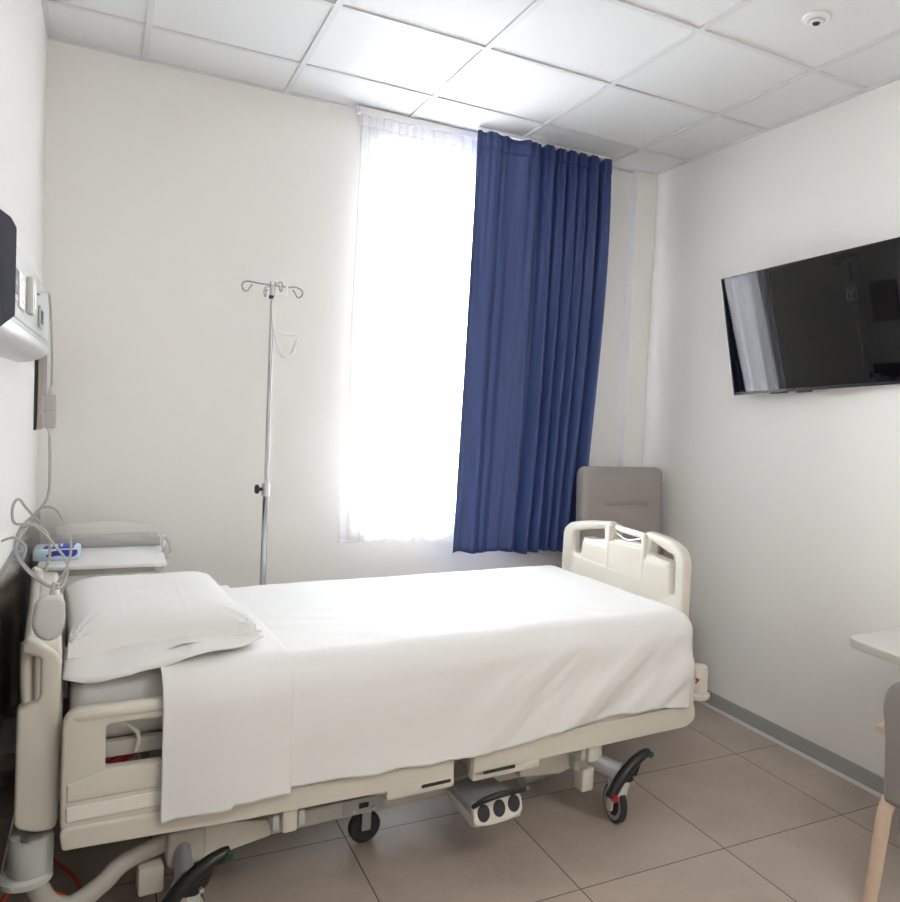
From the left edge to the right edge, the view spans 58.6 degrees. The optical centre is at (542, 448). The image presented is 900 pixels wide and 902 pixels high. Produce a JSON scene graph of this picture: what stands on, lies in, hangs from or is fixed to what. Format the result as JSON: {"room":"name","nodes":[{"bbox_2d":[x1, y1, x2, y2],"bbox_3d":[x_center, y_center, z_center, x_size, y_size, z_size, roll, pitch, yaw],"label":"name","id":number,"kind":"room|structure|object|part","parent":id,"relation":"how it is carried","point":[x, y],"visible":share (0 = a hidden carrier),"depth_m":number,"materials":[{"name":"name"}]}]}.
{"room":"hospital room","nodes":[
{"label":"hospital room","id":0,"kind":"room"},
{"bbox_2d":[0,0,47,874],"bbox_3d":[-0.979,-0.072,1.147,0.100,2.976,5.035,1,3,-29],"label":"wall","id":1,"kind":"structure","parent":0,"point":[23,34],"depth_m":2.55,"materials":[{"name":"white paint"}]},
{"bbox_2d":[0,512,39,870],"bbox_3d":[-1.404,0.809,1.998,0.012,0.900,3.222,1,3,-29],"label":"trim","id":2,"kind":"structure","parent":1,"relation":"attached to","point":[15,582],"depth_m":2.45,"materials":[{"name":"grey plastic"}]},
{"bbox_2d":[0,244,48,361],"bbox_3d":[-1.052,-0.311,1.504,0.104,0.226,2.400,1,3,-29],"label":"bed head unit","id":3,"kind":"object","parent":1,"relation":"attached to","point":[24,337],"visible":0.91,"depth_m":1.88,"materials":[{"name":"grey"}]},
{"bbox_2d":[0,209,16,325],"bbox_3d":[-0.804,-0.263,1.152,0.039,0.182,0.320,1,3,-29],"label":"panel","id":4,"kind":"object","parent":3,"relation":"attached to","point":[8,230],"visible":1,"depth_m":1.19,"materials":[{"name":"grey plastic"}]},
{"bbox_2d":[15,263,18,301],"bbox_3d":[-1.081,-0.344,1.623,0.006,0.075,0.120,1,3,-29],"label":"socket","id":5,"kind":"object","parent":3,"relation":"attached to","point":[17,267],"depth_m":1.64,"materials":[{"name":"grey"}]},
{"bbox_2d":[17,271,25,309],"bbox_3d":[-1.157,-0.349,1.764,0.008,0.075,0.100,1,3,-29],"label":"outlet","id":6,"kind":"object","parent":3,"relation":"attached to","point":[22,284],"depth_m":1.74,"materials":[{"name":"white paint"}]},
{"bbox_2d":[1,290,71,640],"bbox_3d":[-1.266,0.039,1.985,0.159,0.861,0.235,1,3,-29],"label":"handset","id":7,"kind":"object","parent":3,"relation":"hanging from","point":[48,617],"visible":1,"depth_m":2.06,"materials":[{"name":"grey plastic"}]},
{"bbox_3d":[-1.363,0.255,2.046,0.062,0.057,0.011,3,3,-8],"label":"cord","id":8,"kind":"part","parent":7,"relation":"part of","materials":[{"name":"grey plastic"}]},
{"bbox_3d":[-1.337,0.227,2.075,0.091,0.194,0.032,1,3,-29],"label":"cord","id":9,"kind":"part","parent":7,"relation":"part of","materials":[{"name":"grey plastic"}]},
{"bbox_3d":[-1.273,0.163,2.019,0.132,0.410,0.175,1,3,-29],"label":"cord","id":10,"kind":"part","parent":7,"relation":"part of","materials":[{"name":"grey plastic"}]},
{"bbox_3d":[-1.303,0.284,2.071,0.115,0.170,0.036,2,3,-22],"label":"cord","id":11,"kind":"part","parent":7,"relation":"part of","materials":[{"name":"grey plastic"}]},
{"bbox_3d":[-1.236,-0.267,1.975,0.015,0.246,0.228,2,3,-25],"label":"cord","id":12,"kind":"part","parent":7,"relation":"part of","materials":[{"name":"grey plastic"}]},
{"bbox_2d":[38,305,43,328],"bbox_3d":[-1.425,-0.371,2.255,0.008,0.060,0.110,1,3,-29],"label":"socket","id":13,"kind":"object","parent":3,"relation":"attached to","point":[40,310],"depth_m":2.22,"materials":[{"name":"grey"}]},
{"bbox_2d":[33,355,46,429],"bbox_3d":[-2.031,-0.243,3.212,0.028,0.330,0.220,1,3,-29],"label":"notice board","id":14,"kind":"object","parent":1,"relation":"attached to","point":[40,375],"visible":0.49,"depth_m":3.13,"materials":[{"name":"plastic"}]},
{"bbox_2d":[37,39,633,587],"bbox_3d":[-0.837,-0.201,4.228,3.300,2.976,0.245,1,3,-29],"label":"wall","id":15,"kind":"structure","parent":0,"point":[168,190],"depth_m":3.68,"materials":[{"name":"white paint"}]},
{"bbox_2d":[616,170,657,466],"bbox_3d":[0.535,-0.155,4.800,0.142,2.970,0.070,1,3,-29],"label":"trim","id":16,"kind":"structure","parent":15,"relation":"attached to","point":[643,184],"depth_m":4.74,"materials":[{"name":"white paint"}]},
{"bbox_2d":[0,701,899,901],"bbox_3d":[0.303,1.493,2.063,3.300,0.100,5.420,1,3,-29],"label":"floor","id":17,"kind":"structure","parent":0,"point":[720,811],"depth_m":2.77,"materials":[{"name":"tile"}]},
{"bbox_2d":[0,857,81,901],"bbox_3d":[-1.448,1.222,2.329,0.222,0.245,0.613,1,3,-29],"label":"power cable","id":18,"kind":"object","parent":17,"relation":"on","point":[67,870],"visible":0.51,"depth_m":2.45,"materials":[{"name":"plastic"}]},
{"bbox_2d":[37,521,172,697],"bbox_3d":[-1.780,0.809,3.240,0.464,0.951,0.547,1,3,-29],"label":"bedside table","id":19,"kind":"object","parent":17,"relation":"on","point":[108,548],"visible":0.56,"depth_m":3.23,"materials":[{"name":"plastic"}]},
{"bbox_3d":[-1.801,0.456,2.937,0.048,0.022,0.047,1,3,-29],"label":"corner knob","id":20,"kind":"part","parent":19,"relation":"part of","materials":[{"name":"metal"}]},
{"bbox_2d":[32,543,80,560],"bbox_3d":[-1.866,0.396,3.053,0.155,0.048,0.146,1,3,-29],"label":"glove box","id":21,"kind":"object","parent":19,"relation":"on","point":[40,552],"visible":0.84,"depth_m":3.00,"materials":[{"name":"blue cardboard"}]},
{"bbox_2d":[46,549,77,556],"bbox_3d":[-1.816,0.397,2.998,0.102,0.028,0.002,1,3,-29],"label":"print","id":22,"kind":"object","parent":21,"relation":"attached to","point":[54,553],"depth_m":3.00,"materials":[{"name":"blue"}]},
{"bbox_3d":[-1.702,0.938,3.046,0.360,0.480,0.012,1,3,-29],"label":"door","id":23,"kind":"part","parent":19,"relation":"part of","materials":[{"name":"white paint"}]},
{"bbox_2d":[37,536,166,571],"bbox_3d":[-1.767,0.415,3.200,0.430,0.067,0.515,1,3,-29],"label":"tray","id":24,"kind":"object","parent":19,"relation":"on","point":[98,553],"depth_m":3.16,"materials":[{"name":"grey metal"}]},
{"bbox_2d":[49,532,157,538],"bbox_3d":[-1.877,0.380,3.403,0.410,0.015,0.090,1,3,-29],"label":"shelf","id":25,"kind":"object","parent":19,"relation":"attached to","point":[58,535],"depth_m":3.40,"materials":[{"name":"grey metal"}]},
{"bbox_3d":[-1.684,0.579,3.030,0.360,0.200,0.012,1,3,-29],"label":"drawer","id":26,"kind":"part","parent":19,"relation":"part of","materials":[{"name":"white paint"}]},
{"bbox_3d":[-1.503,0.464,3.100,0.048,0.022,0.047,1,3,-29],"label":"corner knob","id":27,"kind":"part","parent":19,"relation":"part of","materials":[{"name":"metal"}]},
{"bbox_3d":[-1.571,0.402,3.314,0.049,0.075,0.253,2,3,-25],"label":"rail","id":28,"kind":"part","parent":19,"relation":"part of","materials":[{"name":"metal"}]},
{"bbox_2d":[241,280,302,584],"bbox_3d":[-1.214,0.294,3.441,0.507,2.018,0.463,1,3,-29],"label":"stand","id":29,"kind":"object","parent":17,"relation":"on","point":[265,488],"visible":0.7,"depth_m":3.41,"materials":[{"name":"silver metal"}]},
{"bbox_2d":[272,286,297,358],"bbox_3d":[-1.103,-0.539,3.400,0.114,0.305,0.054,1,3,-29],"label":"bottle","id":30,"kind":"object","parent":29,"relation":"on","point":[274,296],"depth_m":3.39,"materials":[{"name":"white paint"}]},
{"bbox_2d":[0,520,709,901],"bbox_3d":[-0.538,0.843,2.993,2.459,1.031,1.192,1,3,-32],"label":"hospital bed","id":31,"kind":"object","parent":17,"relation":"on","point":[61,753],"visible":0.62,"depth_m":2.24,"materials":[{"name":"beige plastic"}]},
{"bbox_3d":[-1.536,0.468,2.410,0.043,0.061,0.904,1,3,-32],"label":"rail","id":32,"kind":"part","parent":31,"relation":"part of","materials":[{"name":"beige plastic"}]},
{"bbox_3d":[-1.782,0.669,2.824,0.096,0.502,0.050,1,3,-32],"label":"corner post","id":33,"kind":"part","parent":31,"relation":"part of","materials":[{"name":"beige plastic"}]},
{"bbox_3d":[-1.290,0.729,2.030,0.096,0.502,0.050,1,3,-32],"label":"corner post","id":34,"kind":"part","parent":31,"relation":"part of","materials":[{"name":"beige plastic"}]},
{"bbox_3d":[-1.521,0.691,2.436,0.060,0.515,0.970,1,3,-32],"label":"headboard","id":35,"kind":"part","parent":31,"relation":"part of","materials":[{"name":"beige plastic"}]},
{"bbox_3d":[-1.383,0.746,2.201,0.087,0.410,0.230,1,3,-32],"label":"panel","id":36,"kind":"part","parent":31,"relation":"part of","materials":[{"name":"beige plastic"}]},
{"bbox_3d":[-1.525,0.703,2.434,0.092,0.460,0.310,1,3,-32],"label":"panel","id":37,"kind":"part","parent":31,"relation":"part of","materials":[{"name":"beige plastic"}]},
{"bbox_3d":[-1.195,1.163,2.151,0.351,0.142,0.055,1,3,-41],"label":"bumper arm","id":38,"kind":"part","parent":31,"relation":"part of","materials":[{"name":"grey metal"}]},
{"bbox_2d":[65,615,162,738],"bbox_3d":[-0.591,0.690,3.012,2.080,0.182,0.912,1,3,-32],"label":"mattress","id":39,"kind":"object","parent":31,"relation":"on","point":[148,683],"visible":0.08,"depth_m":2.15,"materials":[{"name":"white fabric"}]},
{"bbox_2d":[62,571,263,683],"bbox_3d":[-1.225,0.518,2.515,0.512,0.148,0.863,1,3,-32],"label":"pillow","id":40,"kind":"object","parent":39,"relation":"on","point":[122,625],"visible":1,"depth_m":2.28,"materials":[{"name":"white fabric"}]},
{"bbox_2d":[160,565,694,823],"bbox_3d":[-0.469,0.771,3.057,1.927,0.400,1.133,1,3,-32],"label":"sheet","id":41,"kind":"object","parent":39,"relation":"on","point":[361,677],"visible":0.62,"depth_m":2.57,"materials":[{"name":"white fabric"}]},
{"bbox_3d":[-1.153,0.850,2.145,0.130,0.085,0.018,1,3,-32],"label":"release handle","id":42,"kind":"part","parent":31,"relation":"part of","materials":[{"name":"red plastic"}]},
{"bbox_3d":[-1.001,1.158,2.216,0.053,0.104,0.143,2,3,-26],"label":"caster arm","id":43,"kind":"part","parent":31,"relation":"part of","materials":[{"name":"grey paint"}]},
{"bbox_3d":[-0.943,1.175,2.136,0.196,0.160,0.045,1,3,-38],"label":"brake lever","id":44,"kind":"part","parent":31,"relation":"part of","materials":[{"name":"black plastic"}]},
{"bbox_3d":[-0.754,0.870,2.300,1.099,0.404,0.036,1,3,-32],"label":"head rail","id":45,"kind":"part","parent":31,"relation":"part of","materials":[{"name":"beige plastic"}]},
{"bbox_3d":[-0.588,1.171,2.612,0.140,0.048,0.007,1,3,-32],"label":"status plate","id":46,"kind":"part","parent":31,"relation":"part of","materials":[{"name":"grey paint"}]},
{"bbox_3d":[0.179,0.908,2.882,0.978,0.378,0.036,1,3,-32],"label":"foot rail","id":47,"kind":"part","parent":31,"relation":"part of","materials":[{"name":"beige plastic"}]},
{"bbox_3d":[0.253,0.683,3.792,0.062,0.506,0.170,1,3,-32],"label":"panel","id":48,"kind":"part","parent":31,"relation":"part of","materials":[{"name":"beige plastic"}]},
{"bbox_3d":[0.214,1.184,2.984,0.172,0.105,0.062,4,3,15],"label":"caster arm","id":49,"kind":"part","parent":31,"relation":"part of","materials":[{"name":"grey paint"}]},
{"bbox_3d":[0.320,0.643,3.686,0.080,0.582,0.032,1,3,-32],"label":"handle post","id":50,"kind":"part","parent":31,"relation":"part of","materials":[{"name":"beige plastic"}]},
{"bbox_3d":[0.383,0.688,3.583,0.074,0.528,0.278,1,3,-32],"label":"panel","id":51,"kind":"part","parent":31,"relation":"part of","materials":[{"name":"beige plastic"}]},
{"bbox_3d":[0.354,0.662,3.605,0.072,0.635,0.903,1,3,-32],"label":"footboard","id":52,"kind":"part","parent":31,"relation":"part of","materials":[{"name":"beige plastic"}]},
{"bbox_3d":[0.315,1.203,2.930,0.196,0.160,0.045,1,3,-35],"label":"brake lever","id":53,"kind":"part","parent":31,"relation":"part of","materials":[{"name":"black plastic"}]},
{"bbox_3d":[0.400,0.376,3.567,0.028,0.035,0.223,1,3,-32],"label":"grab handle","id":54,"kind":"part","parent":31,"relation":"part of","materials":[{"name":"white paint"}]},
{"bbox_3d":[0.453,0.659,3.471,0.080,0.582,0.032,1,3,-32],"label":"handle post","id":55,"kind":"part","parent":31,"relation":"part of","materials":[{"name":"beige plastic"}]},
{"bbox_3d":[0.502,0.714,3.392,0.062,0.506,0.160,1,3,-32],"label":"panel","id":56,"kind":"part","parent":31,"relation":"part of","materials":[{"name":"beige plastic"}]},
{"bbox_2d":[576,466,671,558],"bbox_3d":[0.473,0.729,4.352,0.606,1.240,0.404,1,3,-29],"label":"recliner chair","id":57,"kind":"object","parent":17,"relation":"on","point":[631,497],"visible":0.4,"depth_m":4.36,"materials":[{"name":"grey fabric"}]},
{"bbox_3d":[0.689,0.902,4.543,0.036,0.700,0.070,1,3,-29],"label":"frame","id":58,"kind":"part","parent":57,"relation":"part of","materials":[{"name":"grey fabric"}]},
{"bbox_2d":[850,628,899,826],"bbox_3d":[1.441,1.096,2.758,0.427,0.744,0.723,1,3,-29],"label":"side table","id":59,"kind":"object","parent":17,"relation":"on","point":[884,644],"visible":1,"depth_m":2.89,"materials":[{"name":"grey laminate"}]},
{"bbox_2d":[861,681,899,901],"bbox_3d":[1.402,1.104,2.413,0.548,0.760,0.621,1,3,-29],"label":"chair","id":60,"kind":"object","parent":17,"relation":"on","point":[890,727],"visible":1,"depth_m":2.51,"materials":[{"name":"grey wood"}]},
{"bbox_3d":[1.159,1.281,2.581,0.292,0.368,0.052,1,3,-29],"label":"leg","id":61,"kind":"part","parent":60,"relation":"part of","materials":[{"name":"brown wood"}]},
{"bbox_3d":[1.292,0.978,2.671,0.477,0.257,0.049,1,3,-29],"label":"armrest","id":62,"kind":"part","parent":60,"relation":"part of","materials":[{"name":"brown wood"}]},
{"bbox_3d":[1.247,0.934,2.321,0.082,0.427,0.554,1,3,-29],"label":"backrest","id":63,"kind":"part","parent":60,"relation":"part of","materials":[{"name":"grey"}]},
{"bbox_2d":[48,0,899,173],"bbox_3d":[0.461,-1.563,1.920,3.300,0.074,5.400,1,3,-29],"label":"ceiling","id":64,"kind":"structure","parent":0,"point":[604,40],"depth_m":3.27,"materials":[{"name":"tile"}]},
{"bbox_2d":[41,0,899,173],"bbox_3d":[0.498,-1.517,1.850,3.100,0.008,5.035,1,3,-29],"label":"ceiling grid","id":65,"kind":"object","parent":64,"relation":"attached to","point":[336,6],"depth_m":3.34,"materials":[{"name":"silver metal"}]},
{"bbox_2d":[356,105,609,159],"bbox_3d":[-0.271,-1.637,4.180,1.408,0.034,0.128,1,3,-29],"label":"rail","id":66,"kind":"object","parent":64,"relation":"attached to","point":[364,110],"visible":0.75,"depth_m":4.07,"materials":[{"name":"white metal"}]},
{"bbox_2d":[338,113,476,542],"bbox_3d":[-0.442,-0.583,4.197,1.185,2.140,0.050,1,3,-29],"label":"sheer curtain","id":67,"kind":"object","parent":66,"relation":"hanging from","point":[415,202],"visible":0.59,"depth_m":4.06,"materials":[{"name":"white fabric"}]},
{"bbox_2d":[453,130,611,553],"bbox_3d":[-0.048,-0.530,4.313,0.834,2.211,0.107,2,3,-27],"label":"curtain","id":68,"kind":"object","parent":66,"relation":"hanging from","point":[541,228],"visible":0.99,"depth_m":4.28,"materials":[{"name":"blue fabric"}]},
{"bbox_2d":[802,11,830,25],"bbox_3d":[0.977,-1.528,2.837,0.100,0.025,0.100,1,3,-29],"label":"smoke detector","id":69,"kind":"object","parent":64,"relation":"attached to","point":[814,18],"visible":1,"depth_m":2.82,"materials":[{"name":"white paint"}]},
{"bbox_2d":[642,79,899,776],"bbox_3d":[1.827,0.000,2.683,0.100,2.976,5.035,1,3,-29],"label":"wall","id":70,"kind":"structure","parent":0,"point":[784,507],"depth_m":3.83,"materials":[{"name":"white paint"}]},
{"bbox_2d":[699,690,883,797],"bbox_3d":[1.726,1.435,2.684,0.012,0.067,4.955,1,3,-29],"label":"baseboard","id":71,"kind":"structure","parent":70,"relation":"attached to","point":[874,781],"depth_m":3.65,"materials":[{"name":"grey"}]},
{"bbox_2d":[721,237,899,394],"bbox_3d":[1.231,-0.550,3.528,0.174,0.635,1.072,1,3,-33],"label":"television","id":72,"kind":"object","parent":70,"relation":"attached to","point":[831,320],"visible":1,"depth_m":3.50,"materials":[{"name":"black"}]}
]}

